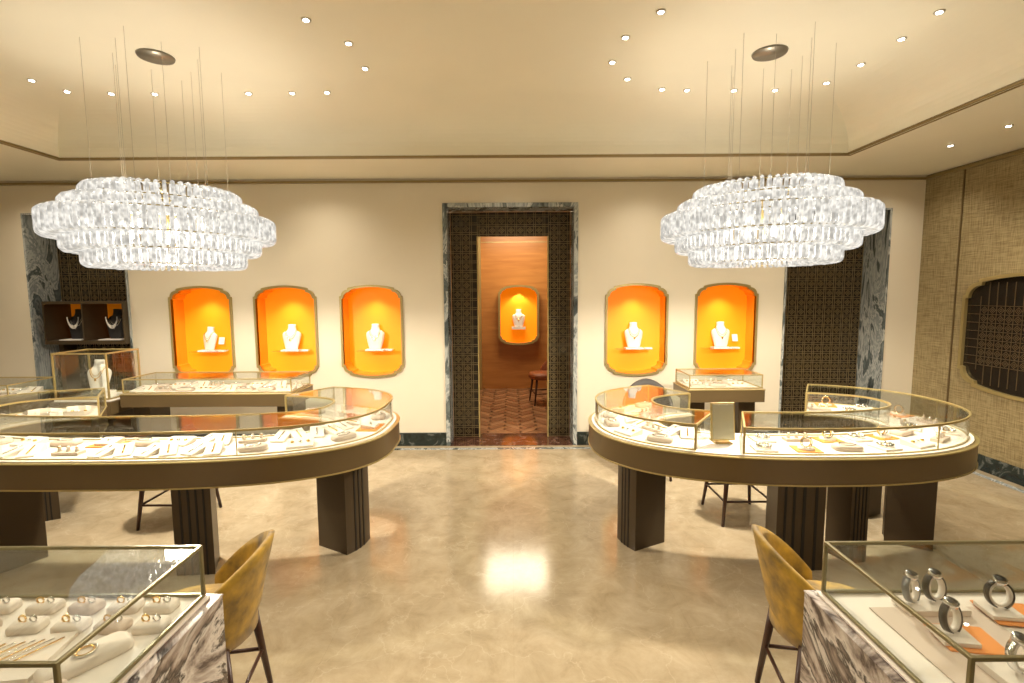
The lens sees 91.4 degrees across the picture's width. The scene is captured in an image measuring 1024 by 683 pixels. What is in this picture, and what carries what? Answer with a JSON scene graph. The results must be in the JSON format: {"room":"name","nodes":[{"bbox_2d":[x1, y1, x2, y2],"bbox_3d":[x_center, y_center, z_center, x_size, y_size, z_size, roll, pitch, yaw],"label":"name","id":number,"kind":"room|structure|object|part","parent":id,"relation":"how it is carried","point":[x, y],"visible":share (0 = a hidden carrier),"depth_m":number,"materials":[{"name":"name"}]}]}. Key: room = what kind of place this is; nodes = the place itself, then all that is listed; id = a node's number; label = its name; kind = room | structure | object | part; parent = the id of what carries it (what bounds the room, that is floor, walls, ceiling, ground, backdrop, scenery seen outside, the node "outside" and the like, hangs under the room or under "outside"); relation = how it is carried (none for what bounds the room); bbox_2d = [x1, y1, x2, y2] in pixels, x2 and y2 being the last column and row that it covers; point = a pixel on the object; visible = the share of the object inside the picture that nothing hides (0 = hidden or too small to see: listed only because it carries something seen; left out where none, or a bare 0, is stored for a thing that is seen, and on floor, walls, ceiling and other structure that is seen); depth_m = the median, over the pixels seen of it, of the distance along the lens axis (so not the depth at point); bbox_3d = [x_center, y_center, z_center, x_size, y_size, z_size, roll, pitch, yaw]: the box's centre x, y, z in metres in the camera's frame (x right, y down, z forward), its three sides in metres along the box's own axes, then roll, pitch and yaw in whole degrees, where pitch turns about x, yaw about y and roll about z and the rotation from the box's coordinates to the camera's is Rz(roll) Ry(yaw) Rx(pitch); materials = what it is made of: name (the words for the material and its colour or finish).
{"room":"shop","nodes":[
{"label":"shop","id":0,"kind":"room"},
{"bbox_2d":[0,176,926,433],"bbox_3d":[-0.717,-0.320,5.740,10.570,2.960,0.450,0,5,0],"label":"wall","id":1,"kind":"structure","parent":0,"point":[331,239],"depth_m":5.48,"materials":[{"name":"beige paint"}]},
{"bbox_2d":[20,213,136,407],"bbox_3d":[-4.751,-0.113,5.722,1.100,2.600,0.410,0,5,0],"label":"trim","id":2,"kind":"structure","parent":1,"relation":"attached to","point":[40,253],"depth_m":5.60,"materials":[{"name":"grey stone"}]},
{"bbox_2d":[56,240,133,392],"bbox_3d":[-4.751,-0.121,5.913,1.060,2.580,0.028,0,5,0],"label":"lattice screen","id":3,"kind":"object","parent":1,"relation":"attached to","point":[78,282],"visible":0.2,"depth_m":5.86,"materials":[{"name":"brown"}]},
{"bbox_2d":[168,286,235,371],"bbox_3d":[-3.421,-0.107,5.621,0.690,1.028,0.225,0,5,0],"label":"wall niche","id":4,"kind":"object","parent":1,"relation":"attached to","point":[200,317],"visible":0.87,"depth_m":5.71,"materials":[{"name":"orange"}]},
{"bbox_2d":[253,285,319,377],"bbox_3d":[-2.491,-0.112,5.621,0.690,1.028,0.225,0,5,0],"label":"wall niche","id":5,"kind":"object","parent":1,"relation":"attached to","point":[285,316],"visible":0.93,"depth_m":5.71,"materials":[{"name":"orange"}]},
{"bbox_2d":[339,285,403,377],"bbox_3d":[-1.546,-0.118,5.621,0.690,1.028,0.225,0,5,0],"label":"wall niche","id":6,"kind":"object","parent":1,"relation":"attached to","point":[371,316],"visible":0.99,"depth_m":5.71,"materials":[{"name":"orange"}]},
{"bbox_2d":[172,430,777,445],"bbox_3d":[-0.708,1.101,5.639,10.370,0.150,0.020,0,5,0],"label":"baseboard","id":7,"kind":"structure","parent":1,"relation":"attached to","point":[407,439],"depth_m":5.63,"materials":[{"name":"green stone"}]},
{"bbox_2d":[442,202,577,445],"bbox_3d":[-0.011,-0.184,5.738,1.470,2.680,0.480,0,5,0],"label":"door frame","id":8,"kind":"structure","parent":1,"relation":"attached to","point":[447,208],"depth_m":5.59,"materials":[{"name":"grey stone"}]},
{"bbox_2d":[450,212,570,436],"bbox_3d":[-0.011,-0.176,5.865,1.380,2.629,0.070,0,5,0],"label":"lattice screen","id":9,"kind":"object","parent":1,"relation":"in","point":[465,227],"depth_m":5.83,"materials":[{"name":"gold metal"}]},
{"bbox_2d":[0,150,1023,185],"bbox_3d":[-0.723,-1.354,1.538,10.370,0.023,7.720,0,5,0],"label":"trim","id":10,"kind":"structure","parent":1,"relation":"attached to","point":[1021,151],"depth_m":5.36,"materials":[{"name":"beige paint"}]},
{"bbox_3d":[-0.723,-1.354,1.538,10.370,0.023,7.720,0,5,0],"label":"cornice","id":11,"kind":"part","parent":10,"relation":"part of","materials":[{"name":"beige paint"}]},
{"bbox_2d":[605,283,668,375],"bbox_3d":[1.374,-0.136,5.621,0.690,1.028,0.225,0,5,0],"label":"wall niche","id":12,"kind":"object","parent":1,"relation":"attached to","point":[636,314],"visible":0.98,"depth_m":5.71,"materials":[{"name":"orange paint"}]},
{"bbox_2d":[394,447,1023,492],"bbox_3d":[-0.756,1.539,1.813,10.270,0.002,7.720,0,5,0],"label":"trim","id":13,"kind":"structure","parent":1,"relation":"attached to","point":[974,472],"depth_m":5.51,"materials":[{"name":"grey stone"}]},
{"bbox_2d":[693,283,758,374],"bbox_3d":[2.359,-0.142,5.621,0.690,1.028,0.225,0,5,0],"label":"wall niche","id":14,"kind":"object","parent":1,"relation":"attached to","point":[726,314],"visible":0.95,"depth_m":5.71,"materials":[{"name":"orange paint"}]},
{"bbox_2d":[780,216,864,433],"bbox_3d":[3.554,-0.172,5.913,1.090,2.580,0.028,0,5,0],"label":"lattice screen","id":15,"kind":"object","parent":1,"relation":"attached to","point":[822,310],"visible":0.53,"depth_m":5.91,"materials":[{"name":"brown"}]},
{"bbox_2d":[778,208,892,433],"bbox_3d":[3.554,-0.164,5.722,1.130,2.600,0.410,0,5,0],"label":"trim","id":16,"kind":"structure","parent":1,"relation":"attached to","point":[876,254],"depth_m":5.65,"materials":[{"name":"grey stone"}]},
{"bbox_2d":[450,225,570,388],"bbox_3d":[-0.004,-0.598,8.934,4.000,2.900,0.100,0,5,0],"label":"wall","id":17,"kind":"structure","parent":0,"point":[518,260],"depth_m":8.87,"materials":[{"name":"brown wood"}]},
{"bbox_2d":[498,285,538,344],"bbox_3d":[0.117,-0.467,8.810,0.710,1.048,0.170,0,5,0],"label":"wall niche","id":18,"kind":"object","parent":17,"relation":"attached to","point":[518,305],"visible":1,"depth_m":8.87,"materials":[{"name":"orange"}]},
{"bbox_2d":[478,237,570,389],"bbox_3d":[0.436,-0.594,8.834,2.120,2.895,0.100,0,5,0],"label":"trim panel","id":19,"kind":"object","parent":17,"relation":"attached to","point":[479,238],"visible":0.29,"depth_m":8.78,"materials":[{"name":"gold metal"}]},
{"bbox_2d":[0,0,1023,223],"bbox_3d":[-0.725,-1.691,3.204,10.570,0.370,11.300,0,5,0],"label":"ceiling","id":20,"kind":"structure","parent":0,"point":[443,77],"depth_m":3.72,"materials":[{"name":"paint"}]},
{"bbox_2d":[31,26,275,271],"bbox_3d":[-2.338,-1.185,3.352,1.332,1.386,1.329,-1,5,-6],"label":"crystal chandelier","id":21,"kind":"object","parent":20,"relation":"hanging from","point":[103,215],"visible":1,"depth_m":3.01,"materials":[{"name":"clear glass"}]},
{"bbox_2d":[0,78,1023,160],"bbox_3d":[-0.524,-1.403,1.735,7.206,0.019,5.656,0,5,0],"label":"trim","id":22,"kind":"structure","parent":20,"relation":"attached to","point":[1019,82],"depth_m":4.48,"materials":[{"name":"brown metal"}]},
{"bbox_2d":[660,22,885,267],"bbox_3d":[1.696,-1.210,3.352,1.332,1.386,1.329,-1,5,-6],"label":"crystal chandelier","id":23,"kind":"object","parent":20,"relation":"hanging from","point":[701,228],"visible":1,"depth_m":2.98,"materials":[{"name":"clear glass"}]},
{"bbox_2d":[0,388,1023,682],"bbox_3d":[-0.706,1.423,3.550,10.370,0.104,11.200,0,5,0],"label":"floor","id":24,"kind":"structure","parent":0,"point":[482,565],"depth_m":3.12,"materials":[{"name":"beige stone"}]},
{"bbox_2d":[0,376,59,413],"bbox_3d":[-4.895,0.827,4.697,0.910,0.925,0.510,0,5,0],"label":"display case","id":25,"kind":"object","parent":24,"relation":"on","point":[4,381],"visible":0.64,"depth_m":4.68,"materials":[{"name":"clear glass"}]},
{"bbox_2d":[41,301,130,396],"bbox_3d":[-4.658,0.368,5.678,0.880,1.650,0.360,0,5,0],"label":"display cabinet","id":26,"kind":"object","parent":24,"relation":"on","point":[67,324],"visible":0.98,"depth_m":5.60,"materials":[{"name":"brown wood"}]},
{"bbox_2d":[48,348,141,437],"bbox_3d":[-4.026,0.675,4.904,0.580,1.177,0.480,0,5,0],"label":"display case","id":27,"kind":"object","parent":24,"relation":"on","point":[99,375],"visible":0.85,"depth_m":4.83,"materials":[{"name":"clear glass"}]},
{"bbox_2d":[0,545,227,682],"bbox_3d":[-1.696,1.119,1.278,1.599,0.950,0.619,0,5,0],"label":"display case","id":28,"kind":"object","parent":24,"relation":"on","point":[142,637],"visible":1,"depth_m":1.37,"materials":[{"name":"clear glass"}]},
{"bbox_2d":[136,488,221,530],"bbox_3d":[-2.544,1.053,3.788,0.447,0.622,0.467,0,5,0],"label":"stool","id":29,"kind":"object","parent":24,"relation":"on","point":[141,504],"visible":0.02,"depth_m":3.65,"materials":[{"name":"black metal"}]},
{"bbox_2d":[0,386,400,575],"bbox_3d":[-2.434,0.914,3.514,3.232,0.944,1.478,0,5,0],"label":"display counter","id":30,"kind":"object","parent":24,"relation":"on","point":[45,452],"depth_m":3.05,"materials":[{"name":"brown wood"}]},
{"bbox_2d":[119,371,312,437],"bbox_3d":[-2.865,0.790,4.955,1.630,0.925,0.490,0,5,0],"label":"display case","id":31,"kind":"object","parent":24,"relation":"on","point":[156,399],"visible":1,"depth_m":4.79,"materials":[{"name":"clear glass"}]},
{"bbox_2d":[173,529,274,682],"bbox_3d":[-1.191,1.147,1.944,0.526,0.767,0.478,0,5,0],"label":"velvet chair","id":32,"kind":"object","parent":24,"relation":"on","point":[240,580],"visible":0.5,"depth_m":1.89,"materials":[{"name":"yellow fabric"}]},
{"bbox_2d":[529,360,546,405],"bbox_3d":[0.536,0.538,7.793,0.555,0.852,0.541,0,5,0],"label":"dining chair","id":33,"kind":"object","parent":24,"relation":"on","point":[541,375],"visible":0.3,"depth_m":7.64,"materials":[{"name":"brown fabric"}]},
{"bbox_2d":[622,378,673,481],"bbox_3d":[1.292,0.818,4.742,0.482,0.862,0.516,0,5,0],"label":"dining chair","id":34,"kind":"object","parent":24,"relation":"on","point":[637,394],"visible":0.13,"depth_m":4.90,"materials":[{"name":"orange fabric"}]},
{"bbox_2d":[673,368,765,433],"bbox_3d":[2.040,0.756,4.995,0.740,0.925,0.450,0,5,0],"label":"display case","id":35,"kind":"object","parent":24,"relation":"on","point":[744,394],"visible":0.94,"depth_m":4.86,"materials":[{"name":"clear glass"}]},
{"bbox_2d":[701,482,766,526],"bbox_3d":[1.726,1.026,3.788,0.447,0.622,0.467,0,5,0],"label":"stool","id":36,"kind":"object","parent":24,"relation":"on","point":[706,484],"visible":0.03,"depth_m":3.66,"materials":[{"name":"black metal"}]},
{"bbox_2d":[588,384,979,570],"bbox_3d":[1.796,0.889,3.507,2.492,0.944,1.464,0,5,0],"label":"display counter","id":37,"kind":"object","parent":24,"relation":"on","point":[853,451],"depth_m":3.08,"materials":[{"name":"brown wood"}]},
{"bbox_2d":[709,402,734,443],"bbox_3d":[1.277,0.491,3.056,0.152,0.246,0.110,0,5,0],"label":"mirror","id":38,"kind":"object","parent":37,"relation":"on","point":[722,414],"visible":1,"depth_m":3.02,"materials":[{"name":"gold metal"}]},
{"bbox_2d":[752,524,854,682],"bbox_3d":[1.205,1.127,1.943,0.526,0.777,0.478,0,5,0],"label":"velvet chair","id":39,"kind":"object","parent":24,"relation":"on","point":[785,575],"visible":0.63,"depth_m":1.89,"materials":[{"name":"yellow fabric"}]},
{"bbox_2d":[800,540,1023,682],"bbox_3d":[1.709,1.099,1.278,1.599,0.950,0.619,0,5,0],"label":"display case","id":40,"kind":"object","parent":24,"relation":"on","point":[849,635],"visible":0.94,"depth_m":1.37,"materials":[{"name":"gold metal"}]},
{"bbox_2d":[901,569,920,603],"bbox_3d":[1.150,0.705,1.442,0.066,0.088,0.036,-3,6,-29],"label":"wristwatch","id":41,"kind":"object","parent":40,"relation":"on","point":[910,577],"visible":1,"depth_m":1.43,"materials":[{"name":"grey metal"}]},
{"bbox_2d":[922,568,946,601],"bbox_3d":[1.222,0.704,1.448,0.066,0.088,0.036,-1,6,-11],"label":"wristwatch","id":42,"kind":"object","parent":40,"relation":"on","point":[932,573],"visible":0.99,"depth_m":1.44,"materials":[{"name":"silver metal"}]},
{"bbox_2d":[938,596,962,633],"bbox_3d":[1.151,0.717,1.314,0.066,0.088,0.036,-2,6,-20],"label":"wristwatch","id":43,"kind":"object","parent":40,"relation":"on","point":[948,603],"visible":1,"depth_m":1.31,"materials":[{"name":"black leather"}]},
{"bbox_2d":[983,574,1014,608],"bbox_3d":[1.376,0.706,1.413,0.066,0.088,0.036,1,6,11],"label":"wristwatch","id":44,"kind":"object","parent":40,"relation":"on","point":[996,579],"visible":1,"depth_m":1.41,"materials":[{"name":"silver leather"}]},
{"bbox_2d":[1005,631,1023,673],"bbox_3d":[1.192,0.730,1.175,0.066,0.088,0.036,-1,6,-11],"label":"wristwatch","id":45,"kind":"object","parent":40,"relation":"on","point":[1016,640],"visible":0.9,"depth_m":1.17,"materials":[{"name":"silver metal"}]},
{"bbox_2d":[910,148,1023,468],"bbox_3d":[4.520,0.044,1.674,0.100,2.940,7.720,0,5,0],"label":"wall","id":46,"kind":"structure","parent":0,"point":[992,233],"depth_m":4.93,"materials":[{"name":"beige fabric"}]},
{"bbox_2d":[944,169,965,422],"bbox_3d":[4.463,-0.116,2.779,0.012,2.730,4.562,0,5,0],"label":"strips","id":47,"kind":"object","parent":46,"relation":"attached to","point":[964,176],"depth_m":5.02,"materials":[{"name":"brown metal"}]},
{"bbox_2d":[957,272,1023,401],"bbox_3d":[4.449,-0.036,4.319,0.039,1.120,1.260,0,5,0],"label":"window","id":48,"kind":"structure","parent":46,"relation":"in","point":[993,352],"depth_m":4.61,"materials":[{"name":"black metal"}]},
{"bbox_2d":[977,454,1023,486],"bbox_3d":[4.469,1.434,1.796,0.020,0.150,7.700,0,5,0],"label":"baseboard","id":49,"kind":"structure","parent":46,"relation":"attached to","point":[1003,470],"depth_m":4.55,"materials":[{"name":"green stone"}]}
]}

